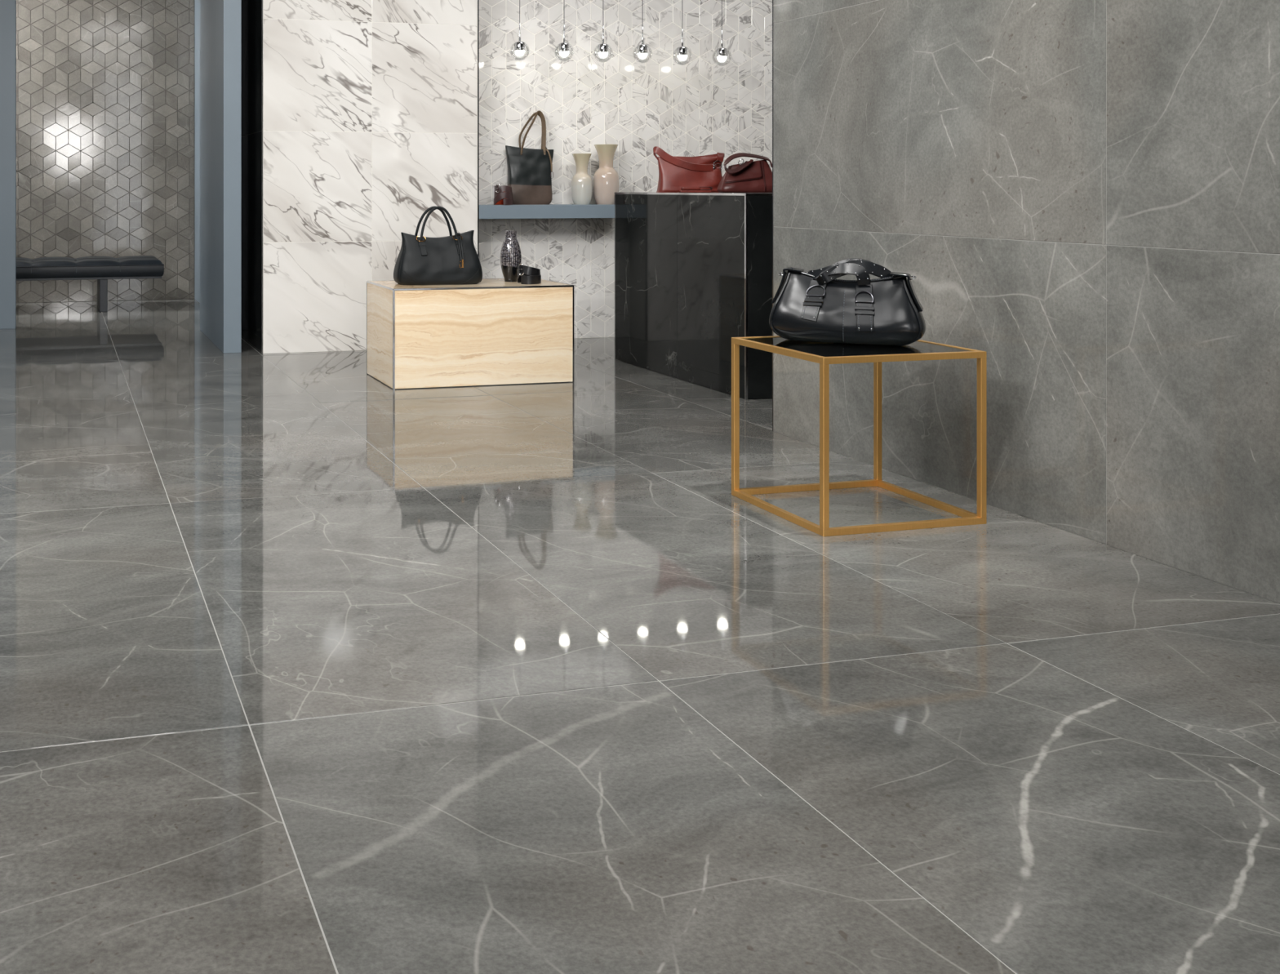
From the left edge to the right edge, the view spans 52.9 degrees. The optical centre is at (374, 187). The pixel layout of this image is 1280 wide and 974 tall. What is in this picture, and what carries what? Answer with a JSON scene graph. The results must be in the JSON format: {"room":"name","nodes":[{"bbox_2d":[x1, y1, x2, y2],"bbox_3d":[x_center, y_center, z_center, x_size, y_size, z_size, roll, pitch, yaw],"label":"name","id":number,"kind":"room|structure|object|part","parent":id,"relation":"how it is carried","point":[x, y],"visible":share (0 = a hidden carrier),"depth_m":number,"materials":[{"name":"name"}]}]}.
{"room":"shop","nodes":[
{"label":"shop","id":0,"kind":"room"},
{"bbox_2d":[0,0,16,328],"bbox_3d":[-3.833,-0.603,7.528,3.184,3.000,0.113,0,0,-14],"label":"wall partition","id":1,"kind":"structure","parent":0,"point":[7,7],"depth_m":7.86,"materials":[{"name":"blue paint"}]},
{"bbox_2d":[16,0,194,302],"bbox_3d":[-3.635,-0.603,9.422,4.507,3.000,0.061,0,0,-14],"label":"wall","id":2,"kind":"structure","parent":0,"point":[105,88],"depth_m":9.78,"materials":[{"name":"grey tile"}]},
{"bbox_2d":[200,0,241,353],"bbox_3d":[-0.912,-0.603,7.266,0.097,3.000,1.150,0,0,-14],"label":"wall","id":3,"kind":"structure","parent":0,"point":[220,20],"depth_m":6.84,"materials":[{"name":"blue paint"}]},
{"bbox_2d":[194,0,479,353],"bbox_3d":[-0.485,-0.603,8.484,1.330,3.000,3.441,0,0,-14],"label":"wall","id":4,"kind":"structure","parent":0,"point":[360,118],"depth_m":6.81,"materials":[{"name":"white stone"}]},
{"bbox_2d":[479,0,772,338],"bbox_3d":[1.733,-0.603,7.565,2.513,3.000,0.121,0,0,-14],"label":"wall","id":5,"kind":"structure","parent":0,"point":[700,107],"depth_m":7.41,"materials":[{"name":"white tile"}]},
{"bbox_2d":[479,204,614,218],"bbox_3d":[1.008,0.140,7.201,0.924,0.078,0.224,0,0,-14],"label":"wall shelf","id":6,"kind":"object","parent":5,"relation":"attached to","point":[551,211],"visible":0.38,"depth_m":7.08,"materials":[{"name":"blue paint"}]},
{"bbox_2d":[493,183,513,204],"bbox_3d":[0.734,0.040,7.081,0.111,0.120,0.133,0,0,6],"label":"belt","id":7,"kind":"object","parent":6,"relation":"on","point":[503,195],"visible":1,"depth_m":7.03,"materials":[{"name":"brown leather"}]},
{"bbox_2d":[505,111,553,204],"bbox_3d":[0.903,-0.173,7.234,0.292,0.547,0.100,0,0,-9],"label":"tote","id":8,"kind":"object","parent":6,"relation":"on","point":[530,171],"visible":0.92,"depth_m":7.20,"materials":[{"name":"brown leather"}]},
{"bbox_3d":[0.903,-0.102,7.236,0.277,0.184,0.091,0,0,-9],"label":"panel","id":9,"kind":"part","parent":8,"relation":"part of","materials":[{"name":"black leather"}]},
{"bbox_3d":[0.903,0.042,7.235,0.262,0.118,0.095,0,0,-9],"label":"panel","id":10,"kind":"part","parent":8,"relation":"part of","materials":[{"name":"brown leather"}]},
{"bbox_3d":[0.916,-0.314,7.251,0.156,0.250,0.020,0,0,-9],"label":"handle","id":11,"kind":"part","parent":8,"relation":"part of","materials":[{"name":"beige leather"}]},
{"bbox_3d":[0.921,-0.318,7.219,0.156,0.258,0.023,0,0,-9],"label":"handle","id":12,"kind":"part","parent":8,"relation":"part of","materials":[{"name":"beige leather"}]},
{"bbox_2d":[571,153,592,204],"bbox_3d":[1.208,-0.047,7.240,0.124,0.296,0.124,0,0,5],"label":"vase","id":13,"kind":"object","parent":6,"relation":"on","point":[581,182],"visible":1,"depth_m":7.20,"materials":[{"name":"beige ceramic"}]},
{"bbox_2d":[592,144,619,204],"bbox_3d":[1.357,-0.074,7.279,0.152,0.350,0.152,0,0,5],"label":"vase","id":14,"kind":"object","parent":6,"relation":"on","point":[606,183],"visible":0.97,"depth_m":7.23,"materials":[{"name":"beige ceramic"}]},
{"bbox_2d":[0,298,1279,973],"bbox_3d":[-0.186,0.926,3.493,8.250,0.061,13.260,0,0,-14],"label":"floor","id":15,"kind":"structure","parent":0,"point":[309,664],"depth_m":2.16,"materials":[{"name":"grey tile"}]},
{"bbox_2d":[16,255,164,311],"bbox_3d":[-2.504,0.711,9.072,1.858,0.371,0.634,0,0,-14],"label":"tufted bench","id":16,"kind":"object","parent":15,"relation":"on","point":[102,268],"visible":0.91,"depth_m":8.91,"materials":[{"name":"black leather"}]},
{"bbox_3d":[-2.504,0.653,9.072,1.825,0.016,0.600,0,0,-14],"label":"frame","id":17,"kind":"part","parent":16,"relation":"part of","materials":[{"name":"black paint"}]},
{"bbox_2d":[16,255,164,278],"bbox_3d":[-2.504,0.585,9.072,1.855,0.118,0.630,0,0,-14],"label":"cushion","id":18,"kind":"object","parent":16,"relation":"on","point":[140,266],"depth_m":8.90,"materials":[{"name":"black leather"}]},
{"bbox_3d":[-2.020,0.779,9.196,0.055,0.236,0.560,0,0,-14],"label":"leg","id":19,"kind":"part","parent":16,"relation":"part of","materials":[{"name":"black paint"}]},
{"bbox_2d":[366,278,573,390],"bbox_3d":[0.439,0.673,5.836,0.863,0.447,0.490,0,0,-14],"label":"plinth","id":20,"kind":"object","parent":15,"relation":"on","point":[490,331],"visible":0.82,"depth_m":5.61,"materials":[{"name":"beige stone"}]},
{"bbox_3d":[-0.035,0.677,5.963,0.008,0.439,0.008,0,0,-14],"label":"edge trim","id":21,"kind":"part","parent":20,"relation":"part of","materials":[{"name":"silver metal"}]},
{"bbox_3d":[0.025,0.454,5.730,0.008,0.008,0.474,0,0,-14],"label":"trim","id":22,"kind":"part","parent":20,"relation":"part of","materials":[{"name":"beige stone"}]},
{"bbox_3d":[0.025,0.675,5.730,0.006,0.435,0.474,0,0,-14],"label":"panel","id":23,"kind":"part","parent":20,"relation":"part of","materials":[{"name":"stone"}]},
{"bbox_3d":[0.084,0.677,5.496,0.008,0.439,0.008,0,0,-14],"label":"edge trim","id":24,"kind":"part","parent":20,"relation":"part of","materials":[{"name":"silver metal"}]},
{"bbox_2d":[393,206,482,284],"bbox_3d":[0.294,0.269,5.800,0.407,0.361,0.196,0,0,-10],"label":"handbag","id":25,"kind":"object","parent":20,"relation":"on","point":[451,260],"visible":1,"depth_m":5.73,"materials":[{"name":"black leather"}]},
{"bbox_3d":[0.278,0.167,5.821,0.184,0.156,0.031,0,0,-10],"label":"handle","id":26,"kind":"part","parent":25,"relation":"part of","materials":[{"name":"black leather"}]},
{"bbox_3d":[0.298,0.167,5.775,0.184,0.156,0.031,0,0,-10],"label":"handle","id":27,"kind":"part","parent":25,"relation":"part of","materials":[{"name":"black leather"}]},
{"bbox_3d":[0.439,0.454,5.836,0.847,0.008,0.474,0,0,-14],"label":"panel","id":28,"kind":"part","parent":20,"relation":"part of","materials":[{"name":"stone"}]},
{"bbox_3d":[0.498,0.454,5.602,0.863,0.008,0.008,0,0,-14],"label":"trim","id":29,"kind":"part","parent":20,"relation":"part of","materials":[{"name":"silver metal"}]},
{"bbox_2d":[500,230,521,281],"bbox_3d":[0.650,0.329,5.931,0.102,0.242,0.102,0,0,-14],"label":"mosaic vase","id":30,"kind":"object","parent":20,"relation":"on","point":[510,252],"visible":0.96,"depth_m":5.90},
{"bbox_2d":[516,263,541,284],"bbox_3d":[0.722,0.402,5.814,0.109,0.096,0.135,0,0,41],"label":"belt","id":31,"kind":"object","parent":20,"relation":"on","point":[526,274],"visible":1,"depth_m":5.76,"materials":[{"name":"black leather"}]},
{"bbox_3d":[0.913,0.677,5.708,0.008,0.439,0.008,0,0,-14],"label":"edge trim","id":32,"kind":"part","parent":20,"relation":"part of","materials":[{"name":"silver metal"}]},
{"bbox_2d":[614,191,772,399],"bbox_3d":[1.720,0.461,5.928,0.648,0.871,1.274,0,0,-14],"label":"display counter","id":33,"kind":"object","parent":15,"relation":"on","point":[693,271],"depth_m":5.63,"materials":[{"name":"black stone"}]},
{"bbox_3d":[1.255,0.466,6.462,0.010,0.861,0.010,0,0,-14],"label":"edge trim","id":34,"kind":"part","parent":33,"relation":"part of","materials":[{"name":"silver metal"}]},
{"bbox_3d":[1.339,0.465,6.136,0.008,0.858,0.662,0,0,-14],"label":"panel","id":35,"kind":"part","parent":33,"relation":"part of","materials":[{"name":"black stone"}]},
{"bbox_3d":[1.411,0.031,5.849,0.010,0.010,1.254,0,0,-14],"label":"trim","id":36,"kind":"part","parent":33,"relation":"part of","materials":[{"name":"silver metal"}]},
{"bbox_2d":[653,146,724,192],"bbox_3d":[1.530,-0.087,6.041,0.349,0.224,0.117,0,0,2],"label":"shoulder bag","id":37,"kind":"object","parent":33,"relation":"on","point":[675,173],"visible":0.91,"depth_m":6.00,"materials":[{"name":"red leather"}]},
{"bbox_2d":[679,186,712,192],"bbox_3d":[1.531,0.012,5.916,0.150,0.028,0.048,0,0,2],"label":"wallet","id":38,"kind":"object","parent":33,"relation":"on","point":[684,189],"visible":0.98,"depth_m":5.89,"materials":[{"name":"red leather"}]},
{"bbox_3d":[1.494,0.465,5.528,0.008,0.858,0.590,0,0,-14],"label":"panel","id":39,"kind":"part","parent":33,"relation":"part of","materials":[{"name":"black stone"}]},
{"bbox_3d":[1.720,0.031,5.928,0.628,0.010,1.254,0,0,-14],"label":"panel","id":40,"kind":"part","parent":33,"relation":"part of","materials":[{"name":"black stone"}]},
{"bbox_2d":[717,152,772,192],"bbox_3d":[1.705,-0.066,5.674,0.261,0.183,0.140,0,0,2],"label":"handbag","id":41,"kind":"object","parent":33,"relation":"on","point":[750,176],"visible":0.91,"depth_m":5.63,"materials":[{"name":"brown leather"}]},
{"bbox_3d":[1.701,-0.109,5.646,0.236,0.096,0.085,0,0,2],"label":"handle","id":42,"kind":"part","parent":41,"relation":"part of","materials":[{"name":"leather"}]},
{"bbox_3d":[1.568,0.466,5.237,0.010,0.861,0.010,0,0,-14],"label":"edge trim","id":43,"kind":"part","parent":33,"relation":"part of","materials":[{"name":"silver metal"}]},
{"bbox_3d":[1.877,0.031,5.316,0.648,0.010,0.010,0,0,-14],"label":"trim","id":44,"kind":"part","parent":33,"relation":"part of","materials":[{"name":"silver metal"}]},
{"bbox_3d":[1.877,0.465,5.317,0.628,0.858,0.008,0,0,-14],"label":"panel","id":45,"kind":"part","parent":33,"relation":"part of","materials":[{"name":"black stone"}]},
{"bbox_2d":[731,335,986,536],"bbox_3d":[1.336,0.667,3.464,0.495,0.459,0.450,0,0,-14],"label":"side table","id":46,"kind":"object","parent":15,"relation":"on","point":[825,354],"visible":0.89,"depth_m":3.34,"materials":[{"name":"gold metal"}]},
{"bbox_3d":[1.050,0.667,3.615,0.017,0.425,0.017,0,0,-14],"label":"leg","id":47,"kind":"part","parent":46,"relation":"part of","materials":[{"name":"gold metal"}]},
{"bbox_3d":[1.282,0.446,3.674,0.495,0.017,0.017,0,0,-14],"label":"rail","id":48,"kind":"part","parent":46,"relation":"part of","materials":[{"name":"gold metal"}]},
{"bbox_3d":[1.104,0.888,3.405,0.017,0.017,0.416,0,0,-14],"label":"rail","id":49,"kind":"part","parent":46,"relation":"part of","materials":[{"name":"gold metal"}]},
{"bbox_3d":[1.104,0.446,3.405,0.017,0.017,0.416,0,0,-14],"label":"rail","id":50,"kind":"part","parent":46,"relation":"part of","materials":[{"name":"gold metal"}]},
{"bbox_3d":[1.282,0.888,3.674,0.495,0.017,0.017,0,0,-14],"label":"rail","id":51,"kind":"part","parent":46,"relation":"part of","materials":[{"name":"gold metal"}]},
{"bbox_3d":[1.158,0.667,3.195,0.017,0.425,0.017,0,0,-14],"label":"leg","id":52,"kind":"part","parent":46,"relation":"part of","materials":[{"name":"gold metal"}]},
{"bbox_2d":[768,258,925,346],"bbox_3d":[1.339,0.320,3.526,0.416,0.237,0.175,0,0,26],"label":"handbag","id":53,"kind":"object","parent":46,"relation":"on","point":[812,305],"visible":1,"depth_m":3.48,"materials":[{"name":"black leather"}]},
{"bbox_3d":[1.336,0.442,3.464,0.461,0.006,0.416,0,0,-14],"label":"glass","id":54,"kind":"part","parent":46,"relation":"part of","materials":[{"name":"glass"}]},
{"bbox_3d":[1.514,0.667,3.733,0.017,0.425,0.017,0,0,-14],"label":"leg","id":55,"kind":"part","parent":46,"relation":"part of","materials":[{"name":"gold metal"}]},
{"bbox_3d":[1.389,0.446,3.254,0.495,0.017,0.017,0,0,-14],"label":"rail","id":56,"kind":"part","parent":46,"relation":"part of","materials":[{"name":"gold metal"}]},
{"bbox_3d":[1.389,0.888,3.254,0.495,0.017,0.017,0,0,-14],"label":"rail","id":57,"kind":"part","parent":46,"relation":"part of","materials":[{"name":"gold metal"}]},
{"bbox_3d":[1.567,0.888,3.523,0.017,0.017,0.416,0,0,-14],"label":"rail","id":58,"kind":"part","parent":46,"relation":"part of","materials":[{"name":"gold metal"}]},
{"bbox_3d":[1.567,0.446,3.523,0.017,0.017,0.416,0,0,-14],"label":"rail","id":59,"kind":"part","parent":46,"relation":"part of","materials":[{"name":"gold metal"}]},
{"bbox_3d":[1.621,0.667,3.314,0.017,0.425,0.017,0,0,-14],"label":"leg","id":60,"kind":"part","parent":46,"relation":"part of","materials":[{"name":"gold metal"}]},
{"bbox_2d":[772,0,1279,603],"bbox_3d":[2.431,-0.603,1.066,0.141,3.000,7.261,0,0,-14],"label":"wall","id":61,"kind":"structure","parent":0,"point":[1082,196],"depth_m":3.24,"materials":[{"name":"grey tile"}]},
{"bbox_3d":[-0.199,-2.153,3.541,8.250,0.100,13.360,0,0,-14],"label":"ceiling","id":62,"kind":"structure","parent":0,"visible":0},
{"bbox_2d":[510,0,529,61],"bbox_3d":[0.808,-1.403,6.916,0.109,1.396,0.109,0,0,-14],"label":"pendant lamp","id":63,"kind":"object","parent":62,"relation":"hanging from","point":[519,46],"visible":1,"depth_m":6.91,"materials":[{"name":"clear glass"}]},
{"bbox_3d":[0.808,-0.757,6.916,0.109,0.104,0.109,0,0,-14],"label":"glass globe","id":64,"kind":"part","parent":63,"relation":"part of"},
{"bbox_2d":[554,0,573,62],"bbox_3d":[1.066,-1.405,6.982,0.109,1.396,0.109,0,0,24],"label":"pendant lamp","id":65,"kind":"object","parent":62,"relation":"hanging from","point":[564,46],"visible":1,"depth_m":6.98,"materials":[{"name":"grey"}]},
{"bbox_3d":[1.066,-0.876,6.982,0.007,0.082,0.007,0,0,-21],"label":"stem","id":66,"kind":"part","parent":65,"relation":"part of","materials":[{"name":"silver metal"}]},
{"bbox_3d":[1.066,-0.759,6.982,0.109,0.104,0.109,0,0,24],"label":"glass globe","id":67,"kind":"part","parent":65,"relation":"part of"},
{"bbox_2d":[593,0,613,62],"bbox_3d":[1.296,-1.406,7.041,0.109,1.396,0.109,0,0,-27],"label":"pendant lamp","id":68,"kind":"object","parent":62,"relation":"hanging from","point":[602,48],"visible":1,"depth_m":7.04,"materials":[{"name":"grey"}]},
{"bbox_3d":[1.296,-0.877,7.041,0.007,0.082,0.007,0,0,-42],"label":"stem","id":69,"kind":"part","parent":68,"relation":"part of","materials":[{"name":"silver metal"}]},
{"bbox_3d":[1.296,-0.760,7.041,0.109,0.104,0.109,0,0,-27],"label":"glass globe","id":70,"kind":"part","parent":68,"relation":"part of"},
{"bbox_2d":[632,0,652,63],"bbox_3d":[1.533,-1.408,7.101,0.109,1.396,0.109,0,0,11],"label":"pendant lamp","id":71,"kind":"object","parent":62,"relation":"hanging from","point":[642,49],"visible":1,"depth_m":7.10,"materials":[{"name":"grey"}]},
{"bbox_3d":[1.533,-0.879,7.101,0.007,0.082,0.007,0,0,-34],"label":"stem","id":72,"kind":"part","parent":71,"relation":"part of","materials":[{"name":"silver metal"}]},
{"bbox_3d":[1.533,-0.762,7.101,0.109,0.104,0.109,0,0,11],"label":"glass globe","id":73,"kind":"part","parent":71,"relation":"part of"},
{"bbox_2d":[672,0,692,65],"bbox_3d":[1.776,-1.403,7.164,0.109,1.396,0.109,0,0,-41],"label":"pendant lamp","id":74,"kind":"object","parent":62,"relation":"hanging from","point":[682,51],"visible":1,"depth_m":7.16,"materials":[{"name":"grey"}]},
{"bbox_3d":[1.776,-0.874,7.164,0.007,0.082,0.007,0,0,4],"label":"stem","id":75,"kind":"part","parent":74,"relation":"part of","materials":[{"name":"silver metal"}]},
{"bbox_3d":[1.776,-0.757,7.164,0.109,0.104,0.109,0,0,-41],"label":"glass globe","id":76,"kind":"part","parent":74,"relation":"part of"},
{"bbox_2d":[711,0,731,66],"bbox_3d":[2.022,-1.403,7.227,0.109,1.396,0.109,0,0,-2],"label":"pendant lamp","id":77,"kind":"object","parent":62,"relation":"hanging from","point":[722,53],"visible":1,"depth_m":7.22,"materials":[{"name":"grey"}]},
{"bbox_3d":[2.022,-0.757,7.227,0.109,0.104,0.109,0,0,-2],"label":"glass globe","id":78,"kind":"part","parent":77,"relation":"part of"}
]}

